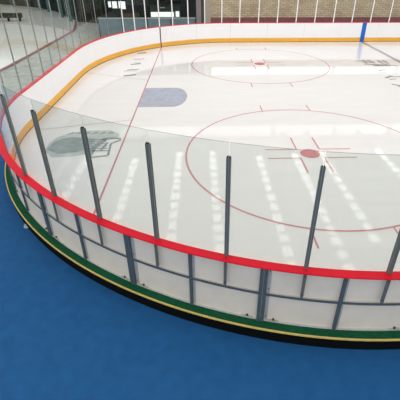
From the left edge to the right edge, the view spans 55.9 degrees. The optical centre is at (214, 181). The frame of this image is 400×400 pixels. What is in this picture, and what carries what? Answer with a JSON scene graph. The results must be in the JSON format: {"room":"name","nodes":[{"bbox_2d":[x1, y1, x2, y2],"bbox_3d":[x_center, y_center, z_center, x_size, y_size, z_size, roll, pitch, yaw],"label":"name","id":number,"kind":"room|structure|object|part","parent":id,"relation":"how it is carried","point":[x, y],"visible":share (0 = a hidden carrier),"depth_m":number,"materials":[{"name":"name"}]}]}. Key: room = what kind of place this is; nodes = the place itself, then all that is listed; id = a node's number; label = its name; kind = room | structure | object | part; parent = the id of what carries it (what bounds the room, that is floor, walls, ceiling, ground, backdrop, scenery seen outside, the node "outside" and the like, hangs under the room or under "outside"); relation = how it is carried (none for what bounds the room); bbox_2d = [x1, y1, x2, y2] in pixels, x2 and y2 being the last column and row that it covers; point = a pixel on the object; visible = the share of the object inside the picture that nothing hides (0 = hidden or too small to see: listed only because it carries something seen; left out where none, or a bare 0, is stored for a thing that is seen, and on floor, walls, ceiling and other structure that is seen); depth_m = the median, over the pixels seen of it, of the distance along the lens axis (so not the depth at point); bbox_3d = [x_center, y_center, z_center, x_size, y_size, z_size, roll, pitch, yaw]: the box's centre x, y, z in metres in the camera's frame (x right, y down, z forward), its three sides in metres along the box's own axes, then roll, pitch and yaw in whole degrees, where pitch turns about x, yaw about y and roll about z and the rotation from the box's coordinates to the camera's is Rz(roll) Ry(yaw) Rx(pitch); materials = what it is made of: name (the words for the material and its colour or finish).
{"room":"ice rink","nodes":[
{"label":"ice rink","id":0,"kind":"room"},
{"bbox_2d":[0,0,102,22],"bbox_3d":[-25.832,-24.407,44.342,39.554,7.240,5.340,18,35,27],"label":"wall","id":1,"kind":"structure","parent":0,"point":[88,4],"depth_m":36.31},
{"bbox_2d":[0,20,76,71],"bbox_3d":[-12.238,-9.148,25.900,1.430,0.100,26.629,-2,31,-3],"label":"trim","id":2,"kind":"structure","parent":1,"relation":"attached to","point":[74,27],"depth_m":25.11,"materials":[{"name":"red plastic"}]},
{"bbox_2d":[101,0,181,17],"bbox_3d":[-5.370,-17.048,33.629,9.700,5.740,0.300,-1,31,-2],"label":"wall","id":3,"kind":"structure","parent":0,"point":[111,13],"depth_m":34.16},
{"bbox_2d":[112,1,117,8],"bbox_3d":[-9.053,-15.916,33.920,0.500,0.660,0.070,-1,31,-2],"label":"window","id":4,"kind":"structure","parent":3,"relation":"in","point":[114,3],"depth_m":33.93,"materials":[{"name":"white glass"}]},
{"bbox_2d":[121,1,125,9],"bbox_3d":[-8.264,-15.900,33.964,0.420,0.730,0.070,-1,31,-2],"label":"window","id":5,"kind":"structure","parent":3,"relation":"in","point":[122,2],"depth_m":33.97,"materials":[{"name":"white glass"}]},
{"bbox_2d":[126,0,195,19],"bbox_3d":[-4.467,-15.714,34.229,7.100,2.840,0.090,-1,31,-2],"label":"window","id":6,"kind":"structure","parent":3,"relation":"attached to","point":[191,3],"depth_m":34.11,"materials":[{"name":"black glass"}]},
{"bbox_2d":[0,4,399,399],"bbox_3d":[-11.645,-9.215,26.210,64.000,0.100,74.001,-1,31,-2],"label":"floor","id":7,"kind":"structure","parent":0,"point":[65,335],"depth_m":6.16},
{"bbox_2d":[1,115,15,182],"bbox_3d":[-5.819,-0.909,10.580,0.171,1.267,2.519,-13,34,-21],"label":"board","id":8,"kind":"object","parent":7,"relation":"on","point":[5,128],"visible":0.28,"depth_m":11.16,"materials":[{"name":"plastic"}]},
{"bbox_3d":[-5.800,-0.924,10.581,0.105,1.241,2.499,-13,34,-21],"label":"facing panel","id":9,"kind":"part","parent":8,"relation":"part of","materials":[{"name":"white plastic"}]},
{"bbox_2d":[8,89,33,143],"bbox_3d":[-6.510,-2.117,12.592,0.172,1.267,2.419,-4,31,-6],"label":"board","id":10,"kind":"object","parent":7,"relation":"on","point":[19,110],"visible":0.66,"depth_m":12.73,"materials":[{"name":"plastic"}]},
{"bbox_2d":[6,163,49,234],"bbox_3d":[-4.461,0.172,8.785,0.169,1.267,2.511,-24,38,-34],"label":"board","id":11,"kind":"object","parent":7,"relation":"on","point":[29,197],"visible":0.76,"depth_m":8.60,"materials":[{"name":"plastic"}]},
{"bbox_3d":[-4.465,0.147,8.767,0.128,0.045,2.505,-24,38,-34],"label":"rail","id":12,"kind":"part","parent":11,"relation":"part of","materials":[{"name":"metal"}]},
{"bbox_2d":[23,181,29,197],"bbox_3d":[-4.091,0.128,8.150,0.026,0.534,0.046,-27,40,-37],"label":"socket","id":13,"kind":"object","parent":11,"relation":"attached to","point":[28,195],"depth_m":8.18,"materials":[{"name":"metal"}]},
{"bbox_3d":[-4.442,0.152,8.793,0.095,1.241,2.493,-24,38,-34],"label":"facing panel","id":14,"kind":"part","parent":11,"relation":"part of","materials":[{"name":"white plastic"}]},
{"bbox_3d":[-4.461,0.689,9.097,0.113,0.023,2.501,-24,38,-34],"label":"rail","id":15,"kind":"part","parent":11,"relation":"part of","materials":[{"name":"plastic"}]},
{"bbox_2d":[0,6,74,68],"bbox_3d":[-27.533,-13.479,33.114,30.850,0.030,44.600,-1,31,-2],"label":"ice","id":16,"kind":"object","parent":7,"relation":"on","point":[12,26],"visible":0.75,"depth_m":31.76,"materials":[{"name":"white ice"}]},
{"bbox_2d":[0,13,22,20],"bbox_3d":[-20.160,-15.958,36.568,2.700,0.710,0.520,-1,31,-2],"label":"bench","id":17,"kind":"object","parent":16,"relation":"on","point":[8,16],"visible":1,"depth_m":36.59,"materials":[{"name":"brown wood"}]},
{"bbox_3d":[-20.168,-16.250,36.656,2.700,0.300,0.070,-1,31,-2],"label":"backrest","id":18,"kind":"part","parent":17,"relation":"part of","materials":[{"name":"brown wood"}]},
{"bbox_3d":[-20.160,-15.957,36.557,2.700,0.100,0.500,-1,31,-2],"label":"seat","id":19,"kind":"part","parent":17,"relation":"part of","materials":[{"name":"brown wood"}]},
{"bbox_2d":[29,73,55,120],"bbox_3d":[-6.670,-3.281,14.533,0.100,1.267,2.119,-1,31,-2],"label":"board","id":20,"kind":"object","parent":7,"relation":"on","point":[41,91],"visible":0.86,"depth_m":14.46,"materials":[{"name":"plastic"}]},
{"bbox_2d":[49,61,70,101],"bbox_3d":[-6.749,-4.372,16.352,0.100,1.267,2.119,-1,31,-2],"label":"board","id":21,"kind":"object","parent":7,"relation":"on","point":[59,78],"visible":0.94,"depth_m":16.26,"materials":[{"name":"plastic"}]},
{"bbox_2d":[58,0,63,16],"bbox_3d":[-15.802,-19.935,37.419,0.240,6.740,0.240,-1,31,-2],"label":"column","id":22,"kind":"structure","parent":7,"relation":"on","point":[59,1],"depth_m":38.65,"materials":[{"name":"teal metal"}]},
{"bbox_2d":[66,0,72,21],"bbox_3d":[-13.995,-18.473,34.990,0.240,6.740,0.240,-1,31,-2],"label":"column","id":23,"kind":"structure","parent":7,"relation":"on","point":[67,1],"depth_m":36.15,"materials":[{"name":"teal metal"}]},
{"bbox_2d":[65,51,82,86],"bbox_3d":[-6.824,-5.463,18.171,0.107,1.267,2.121,-1,31,-2],"label":"board","id":24,"kind":"object","parent":7,"relation":"on","point":[73,65],"visible":0.96,"depth_m":18.07,"materials":[{"name":"plastic"}]},
{"bbox_2d":[38,193,132,283],"bbox_3d":[-2.587,1.033,7.358,2.537,1.267,0.166,19,36,29],"label":"board","id":25,"kind":"object","parent":7,"relation":"on","point":[106,248],"visible":0.89,"depth_m":7.28,"materials":[{"name":"plastic"}]},
{"bbox_2d":[52,202,58,220],"bbox_3d":[-3.158,0.557,7.440,0.046,0.534,0.026,22,37,32],"label":"socket","id":26,"kind":"object","parent":25,"relation":"attached to","point":[53,203],"depth_m":7.46,"materials":[{"name":"metal"}]},
{"bbox_3d":[-2.590,1.009,7.339,2.530,0.045,0.126,19,36,29],"label":"rail","id":27,"kind":"part","parent":25,"relation":"part of","materials":[{"name":"metal"}]},
{"bbox_3d":[-2.588,1.550,7.670,2.527,0.023,0.111,19,36,29],"label":"rail","id":28,"kind":"part","parent":25,"relation":"part of","materials":[{"name":"plastic"}]},
{"bbox_2d":[97,224,103,244],"bbox_3d":[-2.077,0.939,6.809,0.046,0.534,0.026,17,35,26],"label":"socket","id":29,"kind":"object","parent":25,"relation":"attached to","point":[99,228],"depth_m":6.83,"materials":[{"name":"metal"}]},
{"bbox_2d":[0,22,399,279],"bbox_3d":[6.168,-4.935,16.097,26.028,0.030,24.516,-1,31,-2],"label":"cap rail","id":30,"kind":"object","parent":25,"relation":"on","point":[313,271],"visible":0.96,"depth_m":6.27,"materials":[{"name":"plastic"}]},
{"bbox_2d":[0,73,9,104],"bbox_3d":[-6.428,-3.762,10.937,0.034,3.197,0.044,-1,31,-2],"label":"post","id":31,"kind":"object","parent":30,"relation":"on","point":[0,73],"visible":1,"depth_m":11.51,"materials":[{"name":"metal"}]},
{"bbox_2d":[0,8,22,92],"bbox_3d":[-6.568,-4.404,12.007,0.029,3.197,0.044,-1,31,-2],"label":"post","id":32,"kind":"object","parent":30,"relation":"on","point":[0,8],"visible":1,"depth_m":12.11,"materials":[{"name":"metal"}]},
{"bbox_2d":[0,94,26,174],"bbox_3d":[-4.044,-0.899,7.585,0.063,1.747,0.062,-27,40,-37],"label":"post","id":33,"kind":"object","parent":30,"relation":"on","point":[1,95],"visible":1,"depth_m":7.52,"materials":[{"name":"metal"}]},
{"bbox_2d":[0,85,32,171],"bbox_3d":[-3.578,-0.768,7.186,1.222,1.934,0.030,25,39,35],"label":"glass screen","id":34,"kind":"object","parent":30,"relation":"on","point":[1,85],"visible":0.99,"depth_m":7.23,"materials":[{"name":"clear glass"}]},
{"bbox_2d":[13,0,33,81],"bbox_3d":[-6.608,-4.949,12.917,0.029,3.197,0.044,-1,31,-2],"label":"post","id":35,"kind":"object","parent":30,"relation":"on","point":[13,0],"visible":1,"depth_m":12.89,"materials":[{"name":"metal"}]},
{"bbox_2d":[26,0,43,74],"bbox_3d":[-6.647,-5.494,13.826,0.029,3.197,0.044,-1,31,-2],"label":"post","id":36,"kind":"object","parent":30,"relation":"on","point":[26,0],"visible":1,"depth_m":13.89,"materials":[{"name":"metal"}]},
{"bbox_2d":[30,110,56,196],"bbox_3d":[-3.117,-0.473,6.879,0.062,1.747,0.063,22,37,32],"label":"post","id":37,"kind":"object","parent":30,"relation":"on","point":[33,113],"visible":1,"depth_m":6.82,"materials":[{"name":"metal"}]},
{"bbox_2d":[38,2,52,67],"bbox_3d":[-6.687,-6.040,14.735,0.029,3.197,0.044,-1,31,-2],"label":"post","id":38,"kind":"object","parent":30,"relation":"on","point":[38,2],"visible":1,"depth_m":14.86,"materials":[{"name":"metal"}]},
{"bbox_2d":[48,1,60,60],"bbox_3d":[-6.726,-6.585,15.645,0.029,3.197,0.044,-1,31,-2],"label":"post","id":39,"kind":"object","parent":30,"relation":"on","point":[48,1],"visible":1,"depth_m":15.82,"materials":[{"name":"metal"}]},
{"bbox_2d":[31,99,82,186],"bbox_3d":[-2.578,-0.365,6.519,1.282,1.934,0.032,19,36,29],"label":"glass screen","id":40,"kind":"object","parent":30,"relation":"on","point":[31,99],"visible":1,"depth_m":6.30,"materials":[{"name":"clear glass"}]},
{"bbox_2d":[57,1,68,56],"bbox_3d":[-6.766,-7.130,16.554,0.029,3.197,0.044,-1,31,-2],"label":"post","id":41,"kind":"object","parent":30,"relation":"on","point":[57,1],"visible":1,"depth_m":16.73,"materials":[{"name":"metal"}]},
{"bbox_2d":[73,0,81,46],"bbox_3d":[-6.806,-8.221,18.373,0.032,3.197,0.044,-1,31,-2],"label":"post","id":42,"kind":"object","parent":30,"relation":"on","point":[73,0],"visible":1,"depth_m":18.60,"materials":[{"name":"metal"}]},
{"bbox_2d":[80,126,101,218],"bbox_3d":[-2.042,-0.094,6.251,0.062,1.747,0.063,17,35,26],"label":"post","id":43,"kind":"object","parent":30,"relation":"on","point":[82,129],"visible":1,"depth_m":6.19,"materials":[{"name":"metal"}]},
{"bbox_2d":[81,115,147,141],"bbox_3d":[-1.496,-0.032,5.969,1.202,1.934,0.030,15,34,23],"label":"glass screen","id":44,"kind":"object","parent":30,"relation":"on","point":[81,115],"visible":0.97,"depth_m":5.44,"materials":[{"name":"clear glass"}]},
{"bbox_2d":[120,1,123,31],"bbox_3d":[-5.538,-9.815,22.448,0.038,1.747,0.075,17,35,26],"label":"post","id":45,"kind":"object","parent":30,"relation":"on","point":[120,1],"visible":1,"depth_m":22.42,"materials":[{"name":"metal"}]},
{"bbox_2d":[131,0,135,29],"bbox_3d":[-5.006,-10.218,23.124,0.038,1.747,0.075,22,37,31],"label":"post","id":46,"kind":"object","parent":30,"relation":"on","point":[131,0],"visible":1,"depth_m":23.09,"materials":[{"name":"metal"}]},
{"bbox_2d":[143,0,146,27],"bbox_3d":[-4.408,-10.576,23.724,0.038,1.747,0.075,26,40,36],"label":"post","id":47,"kind":"object","parent":30,"relation":"on","point":[143,0],"visible":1,"depth_m":23.72,"materials":[{"name":"metal"}]},
{"bbox_2d":[145,142,159,239],"bbox_3d":[-0.955,0.194,5.777,0.062,1.747,0.063,13,33,20],"label":"post","id":48,"kind":"object","parent":30,"relation":"on","point":[147,145],"visible":1,"depth_m":5.71,"materials":[{"name":"metal"}]},
{"bbox_2d":[157,0,159,26],"bbox_3d":[-3.651,-10.933,24.324,0.075,1.747,0.038,-23,38,-33],"label":"post","id":49,"kind":"object","parent":30,"relation":"on","point":[157,0],"visible":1,"depth_m":24.34,"materials":[{"name":"metal"}]},
{"bbox_2d":[147,130,224,141],"bbox_3d":[-0.384,0.219,5.556,1.192,1.934,0.030,11,33,17],"label":"glass screen","id":50,"kind":"object","parent":30,"relation":"on","point":[147,130],"visible":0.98,"depth_m":5.07,"materials":[{"name":"clear glass"}]},
{"bbox_2d":[224,155,231,256],"bbox_3d":[0.184,0.408,5.425,0.062,1.747,0.063,9,32,14],"label":"post","id":51,"kind":"object","parent":30,"relation":"on","point":[228,158],"visible":1,"depth_m":5.34,"materials":[{"name":"metal"}]},
{"bbox_2d":[230,142,324,159],"bbox_3d":[0.776,0.396,5.268,1.192,1.934,0.030,7,32,11],"label":"glass screen","id":52,"kind":"object","parent":30,"relation":"on","point":[230,142],"visible":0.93,"depth_m":4.76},
{"bbox_2d":[304,165,325,268],"bbox_3d":[1.365,0.547,5.200,0.062,1.747,0.063,5,31,7],"label":"post","id":53,"kind":"object","parent":30,"relation":"on","point":[322,168],"visible":1,"depth_m":5.12,"materials":[{"name":"metal"}]},
{"bbox_2d":[324,151,388,161],"bbox_3d":[1.969,0.492,5.112,1.192,1.934,0.033,3,31,4],"label":"glass screen","id":54,"kind":"object","parent":30,"relation":"on","point":[326,151],"visible":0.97,"depth_m":4.62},
{"bbox_2d":[388,0,393,21],"bbox_3d":[12.308,-12.035,26.243,0.075,1.747,0.038,-1,31,-2],"label":"post","id":55,"kind":"object","parent":30,"relation":"on","point":[393,0],"visible":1,"depth_m":26.32,"materials":[{"name":"metal"}]},
{"bbox_2d":[386,230,399,273],"bbox_3d":[2.572,0.601,5.116,0.064,1.747,0.066,-1,31,-2],"label":"post","id":56,"kind":"object","parent":30,"relation":"on","point":[396,249],"visible":1,"depth_m":5.37,"materials":[{"name":"metal"}]},
{"bbox_2d":[78,42,97,73],"bbox_3d":[-6.774,-6.553,19.990,0.143,1.267,2.129,3,31,5],"label":"board","id":57,"kind":"object","parent":7,"relation":"on","point":[87,54],"visible":0.99,"depth_m":20.02,"materials":[{"name":"plastic"}]},
{"bbox_2d":[94,35,118,64],"bbox_3d":[-6.302,-7.652,21.826,0.160,1.267,2.279,10,32,16],"label":"board","id":58,"kind":"object","parent":7,"relation":"on","point":[106,49],"visible":1,"depth_m":21.84,"materials":[{"name":"plastic"}]},
{"bbox_2d":[98,18,122,37],"bbox_3d":[-8.068,-11.915,29.215,1.840,1.460,0.160,-1,31,-2],"label":"barrier","id":59,"kind":"object","parent":7,"relation":"on","point":[115,26],"visible":0.75,"depth_m":29.12,"materials":[{"name":"glass"}]},
{"bbox_2d":[120,13,139,17],"bbox_3d":[-7.208,-13.526,32.003,1.600,1.360,0.430,-1,31,-2],"label":"bench","id":60,"kind":"object","parent":7,"relation":"on","point":[125,15],"visible":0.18,"depth_m":31.87,"materials":[{"name":"brown wood"}]},
{"bbox_2d":[117,30,142,55],"bbox_3d":[-5.349,-8.655,23.505,0.157,1.267,2.098,19,36,28],"label":"board","id":61,"kind":"object","parent":7,"relation":"on","point":[128,42],"visible":1,"depth_m":23.50,"materials":[{"name":"plastic"}]},
{"bbox_2d":[123,17,146,31],"bbox_3d":[-6.190,-11.947,29.278,1.840,1.460,0.160,-1,31,-2],"label":"barrier","id":62,"kind":"object","parent":7,"relation":"on","point":[139,21],"visible":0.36,"depth_m":29.09,"materials":[{"name":"glass"}]},
{"bbox_3d":[-6.188,-12.544,28.931,1.840,0.080,0.140,-1,31,-2],"label":"rail","id":63,"kind":"part","parent":62,"relation":"part of","materials":[{"name":"grey metal"}]},
{"bbox_2d":[141,27,166,49],"bbox_3d":[-4.030,-9.450,24.836,1.998,1.267,0.147,-25,39,-35],"label":"board","id":64,"kind":"object","parent":7,"relation":"on","point":[151,38],"visible":1,"depth_m":24.83,"materials":[{"name":"plastic"}]},
{"bbox_2d":[147,17,170,27],"bbox_3d":[-4.311,-11.979,29.340,1.840,1.460,0.160,-1,31,-2],"label":"barrier","id":65,"kind":"object","parent":7,"relation":"on","point":[151,21],"visible":0.45,"depth_m":29.09,"materials":[{"name":"stone"}]},
{"bbox_3d":[-4.309,-12.576,28.994,1.840,0.080,0.140,-1,31,-2],"label":"rail","id":66,"kind":"part","parent":65,"relation":"part of","materials":[{"name":"grey metal"}]},
{"bbox_2d":[149,4,181,24],"bbox_3d":[-4.394,-14.935,33.941,2.840,1.800,0.910,-1,31,-2],"label":"window","id":67,"kind":"structure","parent":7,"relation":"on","point":[164,9],"depth_m":33.39,"materials":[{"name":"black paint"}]},
{"bbox_3d":[-4.678,-14.854,33.493,2.040,0.400,0.040,-1,31,-2],"label":"panel","id":68,"kind":"part","parent":67,"relation":"part of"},
{"bbox_2d":[166,24,196,45],"bbox_3d":[-2.300,-10.063,25.867,2.243,1.267,0.162,-15,34,-23],"label":"board","id":69,"kind":"object","parent":7,"relation":"on","point":[178,34],"visible":1,"depth_m":25.86,"materials":[{"name":"plastic"}]},
{"bbox_2d":[173,17,195,24],"bbox_3d":[-2.432,-12.011,29.403,1.840,1.460,0.160,-1,31,-2],"label":"barrier","id":70,"kind":"object","parent":7,"relation":"on","point":[176,20],"visible":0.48,"depth_m":29.12,"materials":[{"name":"stone"}]},
{"bbox_3d":[-2.431,-12.607,29.057,1.840,0.080,0.140,-1,31,-2],"label":"rail","id":71,"kind":"part","parent":70,"relation":"part of","materials":[{"name":"grey metal"}]},
{"bbox_2d":[126,235,264,320],"bbox_3d":[-0.392,1.619,6.392,2.432,1.267,0.164,11,33,17],"label":"board","id":72,"kind":"object","parent":7,"relation":"on","point":[229,288],"visible":0.89,"depth_m":6.38,"materials":[{"name":"plastic"}]},
{"bbox_2d":[154,245,158,266],"bbox_3d":[-0.982,1.228,6.332,0.046,0.534,0.026,13,33,20],"label":"socket","id":73,"kind":"object","parent":72,"relation":"attached to","point":[156,247],"depth_m":6.34,"materials":[{"name":"metal"}]},
{"bbox_3d":[-0.393,1.595,6.373,2.426,0.045,0.121,11,33,17],"label":"rail","id":74,"kind":"part","parent":72,"relation":"part of","materials":[{"name":"metal"}]},
{"bbox_3d":[-0.393,2.135,6.705,2.422,0.023,0.106,11,33,17],"label":"rail","id":75,"kind":"part","parent":72,"relation":"part of","materials":[{"name":"plastic"}]},
{"bbox_2d":[223,262,226,284],"bbox_3d":[0.163,1.444,5.977,0.046,0.534,0.026,9,32,14],"label":"socket","id":76,"kind":"object","parent":72,"relation":"attached to","point":[225,264],"depth_m":5.98,"materials":[{"name":"metal"}]},
{"bbox_2d":[5,41,399,349],"bbox_3d":[6.671,-3.750,16.829,27.203,0.268,24.678,-1,31,-2],"label":"base trim","id":77,"kind":"structure","parent":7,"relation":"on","point":[308,336],"depth_m":6.53,"materials":[{"name":"green rubber"}]},
{"bbox_2d":[15,41,399,312],"bbox_3d":[7.033,-3.829,16.798,27.479,0.058,24.230,-1,31,-2],"label":"ice","id":78,"kind":"structure","parent":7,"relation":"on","point":[332,97],"depth_m":12.22,"materials":[{"name":"ice"}]},
{"bbox_2d":[300,149,319,157],"bbox_3d":[2.985,-0.881,11.807,0.620,0.001,0.620,-1,31,-2],"label":"faceoff spot","id":79,"kind":"object","parent":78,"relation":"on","point":[310,154],"depth_m":11.80,"materials":[{"name":"red paint"}]},
{"bbox_2d":[196,23,230,42],"bbox_3d":[-0.110,-10.445,26.517,2.427,1.267,0.166,-6,31,-10],"label":"board","id":80,"kind":"object","parent":7,"relation":"on","point":[214,32],"visible":1,"depth_m":26.49,"materials":[{"name":"plastic"}]},
{"bbox_2d":[230,23,267,41],"bbox_3d":[2.390,-10.568,26.735,2.610,1.267,0.102,-1,31,-2],"label":"board","id":81,"kind":"object","parent":7,"relation":"on","point":[239,32],"visible":1,"depth_m":26.69,"materials":[{"name":"plastic"}]},
{"bbox_2d":[266,23,304,41],"bbox_3d":[5.020,-10.613,26.823,2.647,1.267,0.100,-1,31,-2],"label":"board","id":82,"kind":"object","parent":7,"relation":"on","point":[276,32],"visible":1,"depth_m":26.78,"materials":[{"name":"plastic"}]},
{"bbox_2d":[303,23,341,41],"bbox_3d":[7.668,-10.658,26.911,2.647,1.267,0.100,-1,31,-2],"label":"board","id":83,"kind":"object","parent":7,"relation":"on","point":[313,32],"visible":1,"depth_m":26.88,"materials":[{"name":"plastic"}]},
{"bbox_2d":[260,270,399,330],"bbox_3d":[1.964,1.890,5.951,2.426,1.267,0.172,3,31,4],"label":"board","id":84,"kind":"object","parent":7,"relation":"on","point":[334,304],"visible":0.93,"depth_m":5.97,"materials":[{"name":"plastic"}]},
{"bbox_2d":[300,275,306,297],"bbox_3d":[1.353,1.583,5.751,0.046,0.534,0.026,5,31,7],"label":"socket","id":85,"kind":"object","parent":84,"relation":"attached to","point":[304,282],"depth_m":5.77,"materials":[{"name":"metal"}]},
{"bbox_3d":[1.963,2.407,6.263,2.416,0.023,0.117,3,31,4],"label":"rail","id":86,"kind":"part","parent":84,"relation":"part of","materials":[{"name":"plastic"}]},
{"bbox_3d":[1.964,1.867,5.931,2.419,0.045,0.132,3,31,4],"label":"rail","id":87,"kind":"part","parent":84,"relation":"part of","materials":[{"name":"metal"}]},
{"bbox_2d":[380,280,390,302],"bbox_3d":[2.569,1.638,5.667,0.046,0.534,0.026,0,31,0],"label":"socket","id":88,"kind":"object","parent":84,"relation":"attached to","point":[387,284],"depth_m":5.66,"materials":[{"name":"metal"}]},
{"bbox_2d":[339,23,378,40],"bbox_3d":[10.317,-10.701,26.997,2.647,1.267,0.106,-1,31,-2],"label":"board","id":89,"kind":"object","parent":7,"relation":"on","point":[349,31],"visible":1,"depth_m":26.95,"materials":[{"name":"plastic"}]},
{"bbox_2d":[376,23,399,40],"bbox_3d":[12.965,-10.747,27.087,2.647,1.267,0.100,-1,31,-2],"label":"board","id":90,"kind":"object","parent":7,"relation":"on","point":[386,31],"visible":1,"depth_m":27.04,"materials":[{"name":"plastic"}]},
{"bbox_2d":[211,0,399,17],"bbox_3d":[10.921,-12.894,29.593,22.550,2.850,0.300,-1,31,-2],"label":"wall","id":91,"kind":"structure","parent":0,"point":[230,8],"depth_m":29.00,"materials":[{"name":"beige brick"}]},
{"bbox_2d":[196,0,210,22],"bbox_3d":[-0.894,-12.928,29.025,1.100,3.430,0.360,-1,31,-2],"label":"trim","id":92,"kind":"structure","parent":91,"relation":"attached to","point":[199,3],"depth_m":28.79,"materials":[{"name":"beige paint"}]},
{"bbox_2d":[211,17,399,22],"bbox_3d":[10.925,-12.213,29.809,22.550,1.460,0.029,-1,31,-2],"label":"baseboard","id":93,"kind":"structure","parent":91,"relation":"attached to","point":[224,19],"depth_m":29.37,"materials":[{"name":"plastic"}]}
]}

